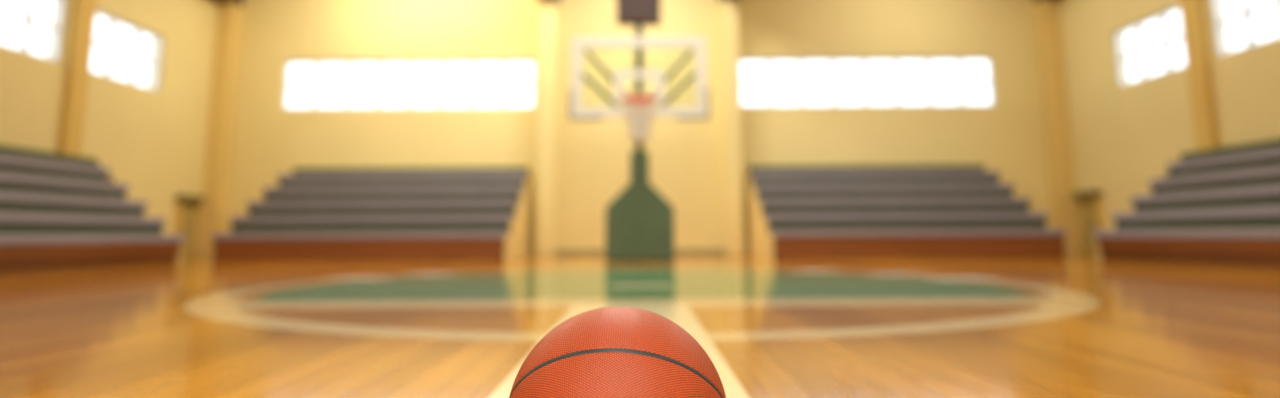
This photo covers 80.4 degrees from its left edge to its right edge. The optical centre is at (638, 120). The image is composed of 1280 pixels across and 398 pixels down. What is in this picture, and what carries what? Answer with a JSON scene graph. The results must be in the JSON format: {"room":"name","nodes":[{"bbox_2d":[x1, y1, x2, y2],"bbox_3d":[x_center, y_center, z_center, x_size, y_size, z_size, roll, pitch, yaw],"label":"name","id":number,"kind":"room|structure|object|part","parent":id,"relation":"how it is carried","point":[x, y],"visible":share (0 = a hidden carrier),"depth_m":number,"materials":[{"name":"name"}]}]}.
{"room":"sports hall","nodes":[
{"label":"sports hall","id":0,"kind":"room"},
{"bbox_2d":[0,0,218,257],"bbox_3d":[-6.808,-1.712,2.738,0.200,4.900,18.900,0,-8,0],"label":"wall","id":1,"kind":"structure","parent":0,"point":[152,142],"depth_m":10.21,"materials":[{"name":"beige paint"}]},
{"bbox_2d":[0,0,65,62],"bbox_3d":[-6.796,-1.263,7.534,0.080,0.810,2.720,0,-8,0],"label":"window","id":2,"kind":"structure","parent":1,"relation":"in","point":[57,29],"depth_m":8.50,"materials":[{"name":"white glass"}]},
{"bbox_2d":[57,0,97,156],"bbox_3d":[-6.657,-0.327,8.961,0.090,4.000,0.260,0,-8,0],"label":"trim","id":3,"kind":"structure","parent":1,"relation":"attached to","point":[84,14],"depth_m":8.95,"materials":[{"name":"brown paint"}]},
{"bbox_2d":[89,9,162,91],"bbox_3d":[-6.794,-0.899,9.967,0.080,0.810,1.440,0,-8,0],"label":"window","id":4,"kind":"structure","parent":1,"relation":"in","point":[113,21],"depth_m":10.15,"materials":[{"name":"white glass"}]},
{"bbox_2d":[173,195,205,257],"bbox_3d":[-6.623,1.559,11.131,0.140,0.910,0.528,0,-8,0],"label":"door","id":5,"kind":"structure","parent":1,"relation":"in","point":[187,207],"depth_m":11.16,"materials":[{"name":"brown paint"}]},
{"bbox_2d":[197,2,242,257],"bbox_3d":[-6.564,0.110,11.894,0.270,4.000,0.250,0,-8,0],"label":"pillar","id":6,"kind":"structure","parent":1,"relation":"attached to","point":[213,216],"depth_m":11.82,"materials":[{"name":"paint"}]},
{"bbox_2d":[213,0,243,6],"bbox_3d":[-6.583,-3.691,3.034,0.270,0.900,18.900,0,-8,0],"label":"trim","id":7,"kind":"structure","parent":1,"relation":"attached to","point":[238,2],"depth_m":12.06,"materials":[{"name":"brown metal"}]},
{"bbox_2d":[225,0,1052,255],"bbox_3d":[-0.002,-0.333,12.183,13.800,4.900,0.200,0,-8,0],"label":"wall","id":8,"kind":"structure","parent":0,"point":[686,159],"depth_m":12.05,"materials":[{"name":"beige paint"}]},
{"bbox_2d":[281,59,535,109],"bbox_3d":[-3.678,-0.579,12.212,4.050,0.810,0.080,0,-8,0],"label":"window","id":9,"kind":"structure","parent":8,"relation":"in","point":[316,85],"depth_m":12.19,"materials":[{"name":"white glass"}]},
{"bbox_2d":[534,0,558,255],"bbox_3d":[-1.420,0.078,11.840,0.280,4.000,0.360,0,-8,0],"label":"pillar","id":10,"kind":"structure","parent":8,"relation":"attached to","point":[548,57],"depth_m":11.66,"materials":[{"name":"beige paint"}]},
{"bbox_2d":[556,249,725,255],"bbox_3d":[0.040,2.029,11.719,2.600,0.090,0.020,0,-8,0],"label":"baseboard","id":11,"kind":"structure","parent":8,"relation":"attached to","point":[559,251],"depth_m":11.71,"materials":[{"name":"brown wood"}]},
{"bbox_2d":[720,0,744,255],"bbox_3d":[1.460,0.064,11.840,0.240,4.000,0.360,0,-8,0],"label":"trim","id":12,"kind":"structure","parent":8,"relation":"attached to","point":[732,149],"depth_m":11.67,"materials":[{"name":"beige paint"}]},
{"bbox_2d":[739,56,995,107],"bbox_3d":[3.657,-0.614,12.212,4.100,0.810,0.080,0,-8,0],"label":"window","id":13,"kind":"structure","parent":8,"relation":"in","point":[928,82],"depth_m":12.19,"materials":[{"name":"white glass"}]},
{"bbox_2d":[0,253,1279,397],"bbox_3d":[0.004,0.753,2.365,13.800,0.150,19.300,0,-8,0],"label":"floor","id":14,"kind":"structure","parent":0,"point":[1078,326],"depth_m":2.71,"materials":[{"name":"brown wood"}]},
{"bbox_2d":[0,145,185,274],"bbox_3d":[-6.039,0.178,3.062,1.240,1.250,12.240,0,-8,0],"label":"bleachers","id":15,"kind":"object","parent":14,"relation":"on","point":[59,212],"visible":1,"depth_m":7.83,"materials":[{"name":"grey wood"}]},
{"bbox_3d":[-6.050,1.081,9.104,1.210,1.250,0.020,0,-8,0],"label":"panel","id":16,"kind":"part","parent":15,"relation":"part of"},
{"bbox_2d":[209,167,530,261],"bbox_3d":[-3.564,1.257,10.730,3.760,1.360,2.150,0,-8,0],"label":"bleachers","id":17,"kind":"object","parent":14,"relation":"on","point":[419,213],"visible":1,"depth_m":10.27,"materials":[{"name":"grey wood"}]},
{"bbox_3d":[-5.434,1.268,10.745,0.020,1.360,2.120,0,-8,0],"label":"panel","id":18,"kind":"part","parent":17,"relation":"part of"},
{"bbox_3d":[-1.694,1.250,10.745,0.020,1.360,2.120,0,-8,0],"label":"panel","id":19,"kind":"part","parent":17,"relation":"part of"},
{"bbox_2d":[509,306,726,397],"bbox_3d":[-0.022,0.325,0.821,0.240,0.240,0.240,0,-9,-2],"label":"basketball","id":20,"kind":"object","parent":14,"relation":"on","point":[610,352],"visible":1,"depth_m":0.76,"materials":[{"name":"orange leather"}]},
{"bbox_2d":[568,22,710,260],"bbox_3d":[0.081,0.218,9.376,1.467,2.980,1.279,-6,-10,34],"label":"basketball hoop","id":21,"kind":"object","parent":14,"relation":"on","point":[640,221],"visible":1,"depth_m":9.29,"materials":[{"name":"green plastic"}]},
{"bbox_2d":[616,0,660,25],"bbox_3d":[0.003,-1.499,9.723,0.560,0.520,0.210,0,-8,0],"label":"shot clock","id":22,"kind":"object","parent":21,"relation":"attached to","point":[629,12],"visible":0.98,"depth_m":9.61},
{"bbox_3d":[0.007,-0.543,9.388,1.670,1.010,0.050,0,-8,0],"label":"border frame","id":23,"kind":"part","parent":21,"relation":"part of","materials":[{"name":"white plastic"}]},
{"bbox_2d":[746,165,1068,258],"bbox_3d":[3.576,1.222,10.730,3.760,1.360,2.150,0,-8,0],"label":"bleachers","id":24,"kind":"object","parent":14,"relation":"on","point":[835,211],"visible":0.99,"depth_m":10.20,"materials":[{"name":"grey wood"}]},
{"bbox_3d":[1.706,1.234,10.745,0.020,1.360,2.120,0,-8,0],"label":"panel","id":25,"kind":"part","parent":24,"relation":"part of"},
{"bbox_3d":[5.446,1.216,10.745,0.020,1.360,2.120,0,-8,0],"label":"panel","id":26,"kind":"part","parent":24,"relation":"part of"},
{"bbox_2d":[1092,139,1279,268],"bbox_3d":[6.041,0.120,3.062,1.240,1.250,12.240,0,-8,0],"label":"bleachers","id":27,"kind":"object","parent":14,"relation":"on","point":[1220,206],"visible":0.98,"depth_m":7.83,"materials":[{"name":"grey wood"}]},
{"bbox_3d":[6.060,1.023,9.104,1.210,1.250,0.020,0,-8,0],"label":"panel","id":28,"kind":"part","parent":27,"relation":"part of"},
{"bbox_2d":[1057,0,1279,253],"bbox_3d":[6.792,-1.777,2.738,0.200,4.900,18.900,0,-8,0],"label":"wall","id":29,"kind":"structure","parent":0,"point":[1125,137],"depth_m":10.19,"materials":[{"name":"beige paint"}]},
{"bbox_2d":[1033,0,1080,253],"bbox_3d":[6.565,0.047,11.894,0.270,4.000,0.250,0,-8,0],"label":"pillar","id":30,"kind":"structure","parent":29,"relation":"attached to","point":[1064,213],"depth_m":11.82,"materials":[{"name":"paint"}]},
{"bbox_2d":[1072,190,1104,254],"bbox_3d":[6.637,1.495,11.131,0.140,0.910,0.528,0,-8,0],"label":"door","id":31,"kind":"structure","parent":29,"relation":"in","point":[1090,203],"depth_m":11.16,"materials":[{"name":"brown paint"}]},
{"bbox_2d":[1113,4,1186,86],"bbox_3d":[6.785,-0.965,9.967,0.080,0.810,1.440,0,-8,0],"label":"window","id":32,"kind":"structure","parent":29,"relation":"in","point":[1162,16],"depth_m":10.15,"materials":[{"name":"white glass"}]},
{"bbox_2d":[1179,0,1219,151],"bbox_3d":[6.653,-0.391,8.961,0.090,4.000,0.260,0,-8,0],"label":"trim","id":33,"kind":"structure","parent":29,"relation":"attached to","point":[1191,11],"depth_m":8.94,"materials":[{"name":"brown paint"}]},
{"bbox_2d":[1210,0,1279,56],"bbox_3d":[6.784,-1.328,7.534,0.080,0.810,2.720,0,-8,0],"label":"window","id":34,"kind":"structure","parent":29,"relation":"in","point":[1218,23],"depth_m":8.46,"materials":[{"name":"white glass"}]}
]}

